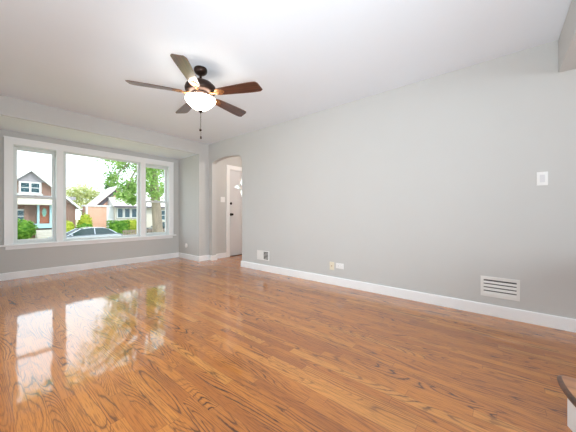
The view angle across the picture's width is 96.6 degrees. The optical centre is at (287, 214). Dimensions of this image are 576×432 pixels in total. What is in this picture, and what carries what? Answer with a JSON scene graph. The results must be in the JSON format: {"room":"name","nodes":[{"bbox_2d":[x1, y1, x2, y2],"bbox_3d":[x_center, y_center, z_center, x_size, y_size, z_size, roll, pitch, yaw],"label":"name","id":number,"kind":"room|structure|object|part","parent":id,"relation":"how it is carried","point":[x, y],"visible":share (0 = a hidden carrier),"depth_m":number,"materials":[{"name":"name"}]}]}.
{"room":"empty living room","nodes":[
{"label":"empty living room","id":0,"kind":"room"},
{"bbox_2d":[0,129,178,273],"bbox_3d":[-3.587,-0.127,4.786,0.170,2.432,3.520,0,0,40],"label":"wall","id":1,"kind":"structure","parent":0,"point":[15,260],"depth_m":4.53,"materials":[{"name":"grey paint"}]},
{"bbox_2d":[13,144,55,243],"bbox_3d":[-4.092,-0.309,4.154,0.135,1.535,0.513,0,0,40],"label":"window","id":2,"kind":"structure","parent":1,"relation":"in","point":[52,153],"depth_m":4.14,"materials":[{"name":"white plastic"}]},
{"bbox_3d":[-4.115,-0.656,4.173,0.036,0.801,0.485,0,0,40],"label":"sash","id":3,"kind":"part","parent":2,"relation":"part of","materials":[{"name":"clear glass"}]},
{"bbox_3d":[-4.084,0.078,4.148,0.036,0.738,0.485,0,0,40],"label":"sash","id":4,"kind":"part","parent":2,"relation":"part of","materials":[{"name":"white plastic"}]},
{"bbox_2d":[0,234,175,249],"bbox_3d":[-3.453,0.498,4.850,0.155,0.078,2.690,0,0,40],"label":"trim","id":5,"kind":"structure","parent":1,"relation":"attached to","point":[108,240],"depth_m":4.51,"materials":[{"name":"white paint"}]},
{"bbox_2d":[3,136,173,244],"bbox_3d":[-3.462,-0.355,4.859,0.130,1.637,2.592,0,0,40],"label":"trim","id":6,"kind":"structure","parent":1,"relation":"attached to","point":[9,141],"depth_m":4.31,"materials":[{"name":"white paint"}]},
{"bbox_2d":[0,252,178,280],"bbox_3d":[-3.429,0.935,4.830,0.016,0.108,2.849,0,0,40],"label":"baseboard","id":7,"kind":"structure","parent":1,"relation":"attached to","point":[53,270],"depth_m":4.52,"materials":[{"name":"white paint"}]},
{"bbox_2d":[63,151,140,240],"bbox_3d":[-3.491,-0.309,4.882,0.135,1.535,1.246,0,0,40],"label":"window","id":8,"kind":"structure","parent":1,"relation":"in","point":[138,234],"depth_m":4.83,"materials":[{"name":"white plastic"}]},
{"bbox_2d":[146,163,168,235],"bbox_3d":[-2.891,-0.309,5.610,0.135,1.535,0.513,0,0,40],"label":"window","id":9,"kind":"structure","parent":1,"relation":"in","point":[165,168],"depth_m":5.76,"materials":[{"name":"white plastic"}]},
{"bbox_3d":[-2.915,-0.656,5.629,0.036,0.801,0.485,0,0,40],"label":"sash","id":10,"kind":"part","parent":9,"relation":"part of","materials":[{"name":"white plastic"}]},
{"bbox_3d":[-2.884,0.078,5.604,0.036,0.738,0.485,0,0,40],"label":"sash","id":11,"kind":"part","parent":9,"relation":"part of","materials":[{"name":"white plastic"}]},
{"bbox_2d":[0,115,197,159],"bbox_3d":[-3.297,-1.313,4.482,1.010,0.100,3.420,0,0,40],"label":"ceiling","id":12,"kind":"structure","parent":0,"point":[7,123],"depth_m":4.22,"materials":[{"name":"paint"}]},
{"bbox_2d":[0,95,241,253],"bbox_3d":[-2.324,-0.261,4.930,0.120,2.500,5.350,0,0,40],"label":"wall","id":13,"kind":"structure","parent":0,"point":[9,106],"depth_m":4.32,"materials":[{"name":"grey paint"}]},
{"bbox_2d":[226,165,241,256],"bbox_3d":[-1.123,-0.079,6.363,0.130,2.135,1.066,0,0,40],"label":"trim","id":14,"kind":"structure","parent":13,"relation":"attached to","point":[228,167],"depth_m":5.95,"materials":[{"name":"white paint"}]},
{"bbox_2d":[230,170,241,255],"bbox_3d":[-1.103,-0.035,6.347,0.121,2.023,0.870,0,0,40],"label":"door","id":15,"kind":"structure","parent":13,"relation":"in","point":[235,176],"depth_m":6.18,"materials":[{"name":"paint"}]},
{"bbox_2d":[179,154,208,255],"bbox_3d":[-2.125,-0.137,5.751,0.857,2.252,0.230,0,0,40],"label":"wall","id":16,"kind":"structure","parent":0,"point":[193,170],"depth_m":5.54,"materials":[{"name":"grey paint"}]},
{"bbox_2d":[0,0,571,144],"bbox_3d":[1.220,-1.561,1.943,9.190,0.100,5.450,0,0,40],"label":"ceiling","id":17,"kind":"structure","parent":0,"point":[306,57],"depth_m":2.34,"materials":[{"name":"paint"}]},
{"bbox_2d":[125,54,262,138],"bbox_3d":[-0.914,-1.148,2.704,1.269,0.727,1.260,0,0,40],"label":"ceiling fan","id":18,"kind":"object","parent":17,"relation":"hanging from","point":[201,92],"visible":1,"depth_m":2.57,"materials":[{"name":"brown wood"}]},
{"bbox_3d":[-1.299,-1.250,2.513,0.490,0.006,0.140,0,12,-21],"label":"blade","id":19,"kind":"part","parent":18,"relation":"part of","materials":[{"name":"brown wood"}]},
{"bbox_3d":[-1.176,-1.250,2.991,0.140,0.006,0.490,-15,10,-38],"label":"blade","id":20,"kind":"part","parent":18,"relation":"part of","materials":[{"name":"brown wood"}]},
{"bbox_3d":[-0.882,-1.250,2.248,0.140,0.006,0.490,12,-1,-3],"label":"blade","id":21,"kind":"part","parent":18,"relation":"part of","materials":[{"name":"brown wood"}]},
{"bbox_3d":[-0.908,-1.136,2.667,0.304,0.122,0.304,0,0,40],"label":"lamp shade","id":22,"kind":"part","parent":18,"relation":"part of","materials":[{"name":"white glass"}]},
{"bbox_3d":[-0.683,-1.250,3.022,0.140,0.006,0.490,-14,-8,32],"label":"blade","id":23,"kind":"part","parent":18,"relation":"part of","materials":[{"name":"brown wood"}]},
{"bbox_3d":[-0.502,-1.250,2.563,0.490,0.006,0.140,0,-12,15],"label":"blade","id":24,"kind":"part","parent":18,"relation":"part of","materials":[{"name":"brown wood"}]},
{"bbox_2d":[558,0,575,71],"bbox_3d":[1.312,-1.367,0.765,0.268,0.288,3.550,0,0,40],"label":"beam","id":25,"kind":"structure","parent":17,"relation":"attached to","point":[566,42],"depth_m":1.96,"materials":[{"name":"grey paint"}]},
{"bbox_2d":[0,255,575,431],"bbox_3d":[0.830,1.049,2.264,10.200,0.120,5.450,0,0,40],"label":"floor","id":26,"kind":"structure","parent":0,"point":[177,344],"depth_m":1.74,"materials":[{"name":"brown wood"}]},
{"bbox_2d":[557,375,575,431],"bbox_3d":[2.073,0.657,1.275,1.124,0.664,1.775,0,0,40],"label":"staircase","id":27,"kind":"structure","parent":26,"relation":"on","point":[567,384],"depth_m":1.19,"materials":[{"name":"brown wood"}]},
{"bbox_2d":[209,40,575,318],"bbox_3d":[1.811,-0.261,2.722,9.070,2.500,0.105,0,0,40],"label":"wall","id":28,"kind":"structure","parent":0,"point":[429,185],"depth_m":2.82,"materials":[{"name":"grey paint"}]},
{"bbox_2d":[179,253,226,261],"bbox_3d":[-1.966,0.935,5.643,1.103,0.108,0.554,0,0,0],"label":"baseboard","id":29,"kind":"structure","parent":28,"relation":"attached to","point":[181,255],"depth_m":5.54,"materials":[{"name":"white paint"}]},
{"bbox_2d":[257,250,268,260],"bbox_3d":[-0.440,0.721,4.504,0.296,0.166,0.010,0,0,40],"label":"air vent","id":30,"kind":"object","parent":28,"relation":"in","point":[261,255],"visible":1,"depth_m":4.50,"materials":[{"name":"white metal"}]},
{"bbox_2d":[330,262,333,269],"bbox_3d":[0.617,0.731,3.628,0.072,0.114,0.016,0,0,40],"label":"cable jack","id":31,"kind":"object","parent":28,"relation":"attached to","point":[331,263],"visible":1,"depth_m":3.63,"materials":[{"name":"beige plastic"}]},
{"bbox_2d":[336,263,343,268],"bbox_3d":[0.716,0.717,3.552,0.120,0.074,0.008,0,0,40],"label":"power outlet","id":32,"kind":"object","parent":28,"relation":"attached to","point":[338,265],"visible":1,"depth_m":3.55,"materials":[{"name":"white plastic"}]},
{"bbox_2d":[241,261,575,332],"bbox_3d":[1.174,0.935,3.221,5.286,0.108,0.096,0,0,40],"label":"baseboard","id":33,"kind":"structure","parent":28,"relation":"attached to","point":[552,321],"depth_m":2.77,"materials":[{"name":"white paint"}]},
{"bbox_2d":[481,276,519,300],"bbox_3d":[2.033,0.709,2.466,0.292,0.194,0.009,0,0,40],"label":"air vent","id":34,"kind":"object","parent":28,"relation":"in","point":[502,288],"visible":1,"depth_m":2.46,"materials":[{"name":"white metal"}]},
{"bbox_2d":[537,171,547,185],"bbox_3d":[2.259,-0.317,2.279,0.072,0.120,0.009,0,0,40],"label":"light switch","id":35,"kind":"object","parent":28,"relation":"attached to","point":[542,177],"visible":1,"depth_m":2.28,"materials":[{"name":"white plastic"}]},
{"label":"outside","id":36,"kind":"structure","parent":0,"visible":0},
{"bbox_3d":[-44.252,2.564,68.897,144.050,0.150,170.000,0,0,40],"label":"ground","id":37,"kind":"structure","parent":36,"visible":0},
{"bbox_2d":[17,218,37,239],"bbox_3d":[-25.099,1.441,23.996,1.999,2.152,2.591,0,0,40],"label":"hedge","id":38,"kind":"object","parent":37,"relation":"on","point":[25,229],"visible":0.52,"depth_m":23.89,"materials":[{"name":"green plant"}]},
{"bbox_2d":[17,168,80,238],"bbox_3d":[-29.942,-1.141,29.234,13.200,7.360,8.399,0,0,40],"label":"house","id":39,"kind":"structure","parent":37,"relation":"on","point":[29,183],"depth_m":27.09,"materials":[{"name":"brown brick"}]},
{"bbox_3d":[-27.750,0.189,25.995,0.035,1.360,1.560,0,0,40],"label":"pane","id":40,"kind":"part","parent":39,"relation":"part of","materials":[{"name":"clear glass"}]},
{"bbox_3d":[-27.012,-2.786,26.890,0.035,1.210,1.640,0,0,40],"label":"pane","id":41,"kind":"part","parent":39,"relation":"part of","materials":[{"name":"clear glass"}]},
{"bbox_3d":[-26.309,-0.001,27.691,0.130,1.980,0.810,0,0,40],"label":"door","id":42,"kind":"part","parent":39,"relation":"part of","materials":[{"name":"red wood"}]},
{"bbox_3d":[-26.251,-0.211,27.643,0.020,0.960,0.340,0,0,40],"label":"oval glass","id":43,"kind":"part","parent":39,"relation":"part of","materials":[{"name":"teal glass"}]},
{"bbox_2d":[66,220,73,232],"bbox_3d":[-22.101,1.561,25.691,1.326,1.986,1.323,0,0,40],"label":"shrub","id":44,"kind":"object","parent":37,"relation":"on","point":[69,225],"visible":0.4,"depth_m":25.55,"materials":[{"name":"green plant"}]},
{"bbox_2d":[66,183,100,214],"bbox_3d":[-38.384,-1.717,47.570,4.434,8.366,7.966,0,0,40],"label":"tree","id":45,"kind":"object","parent":37,"relation":"on","point":[80,192],"visible":0.62,"depth_m":47.19,"materials":[{"name":"green plant"}]},
{"bbox_2d":[74,223,92,228],"bbox_3d":[-21.859,1.704,27.540,1.328,1.647,1.872,0,0,40],"label":"shrub","id":46,"kind":"object","parent":37,"relation":"on","point":[82,224],"visible":0.27,"depth_m":27.36,"materials":[{"name":"green plant"}]},
{"bbox_2d":[77,213,92,226],"bbox_3d":[-23.095,1.176,29.215,1.350,2.759,1.616,0,0,40],"label":"shrub","id":47,"kind":"object","parent":37,"relation":"on","point":[85,218],"visible":0.47,"depth_m":28.93,"materials":[{"name":"green plant"}]},
{"bbox_2d":[102,180,116,189],"bbox_3d":[-33.826,-2.253,50.114,3.329,9.432,4.318,0,0,40],"label":"tree","id":48,"kind":"object","parent":37,"relation":"on","point":[106,186],"visible":0.1,"depth_m":49.12,"materials":[{"name":"green plant"}]},
{"bbox_2d":[106,220,129,233],"bbox_3d":[-20.695,1.628,31.323,1.671,1.960,2.359,0,0,40],"label":"hedge","id":49,"kind":"object","parent":37,"relation":"on","point":[117,226],"visible":0.68,"depth_m":30.91,"materials":[{"name":"green plant"}]},
{"bbox_2d":[80,186,164,232],"bbox_3d":[-23.101,-0.758,37.845,9.200,6.394,12.600,0,0,40],"label":"house","id":50,"kind":"structure","parent":37,"relation":"on","point":[103,208],"depth_m":33.33,"materials":[{"name":"brick"}]},
{"bbox_3d":[-21.756,-0.171,33.262,0.035,1.280,0.700,0,0,40],"label":"pane","id":51,"kind":"part","parent":50,"relation":"part of","materials":[{"name":"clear glass"}]},
{"bbox_3d":[-21.235,-0.171,33.895,0.035,1.280,0.700,0,0,40],"label":"pane","id":52,"kind":"part","parent":50,"relation":"part of","materials":[{"name":"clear glass"}]},
{"bbox_3d":[-20.713,-0.171,34.528,0.035,1.280,0.700,0,0,40],"label":"pane","id":53,"kind":"part","parent":50,"relation":"part of","materials":[{"name":"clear glass"}]},
{"bbox_2d":[96,159,163,231],"bbox_3d":[-7.722,-2.040,11.516,4.054,9.081,9.208,0,0,40],"label":"street tree","id":54,"kind":"object","parent":37,"relation":"on","point":[129,190],"visible":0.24,"depth_m":11.93,"materials":[{"name":"green plant"}]},
{"bbox_3d":[-7.705,-3.416,11.518,3.878,6.330,9.145,0,0,40],"label":"crown","id":55,"kind":"part","parent":54,"relation":"part of","materials":[{"name":"green plant"}]},
{"bbox_2d":[124,219,136,232],"bbox_3d":[-20.555,1.571,33.691,1.029,1.991,3.414,0,0,40],"label":"shrub","id":56,"kind":"object","parent":37,"relation":"on","point":[133,223],"visible":0.26,"depth_m":33.58,"materials":[{"name":"green plant"}]},
{"bbox_2d":[121,177,163,191],"bbox_3d":[-26.363,-2.447,49.762,5.131,9.861,11.376,0,0,40],"label":"tree","id":57,"kind":"object","parent":37,"relation":"on","point":[132,181],"visible":0.04,"depth_m":48.80,"materials":[{"name":"green plant"}]},
{"bbox_2d":[122,228,164,234],"bbox_3d":[-15.813,2.099,30.992,0.065,0.780,7.400,0,0,40],"label":"fence","id":58,"kind":"object","parent":37,"relation":"on","point":[149,230],"visible":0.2,"depth_m":28.94,"materials":[{"name":"beige wood"}]},
{"bbox_2d":[147,222,164,232],"bbox_3d":[-16.127,1.744,33.254,1.960,1.480,4.490,0,0,28],"label":"car","id":59,"kind":"object","parent":37,"relation":"on","point":[163,223],"visible":0.16,"depth_m":32.27,"materials":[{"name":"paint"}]},
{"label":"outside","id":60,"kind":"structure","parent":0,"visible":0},
{"bbox_3d":[-2.225,2.524,34.239,9.000,0.130,170.000,0,0,40],"label":"street","id":61,"kind":"object","parent":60,"visible":0},
{"bbox_2d":[48,227,121,237],"bbox_3d":[-15.411,1.714,19.507,1.960,1.480,4.490,0,0,40],"label":"car","id":62,"kind":"object","parent":61,"relation":"on","point":[84,231],"visible":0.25,"depth_m":19.26,"materials":[{"name":"silver metal"}]}
]}

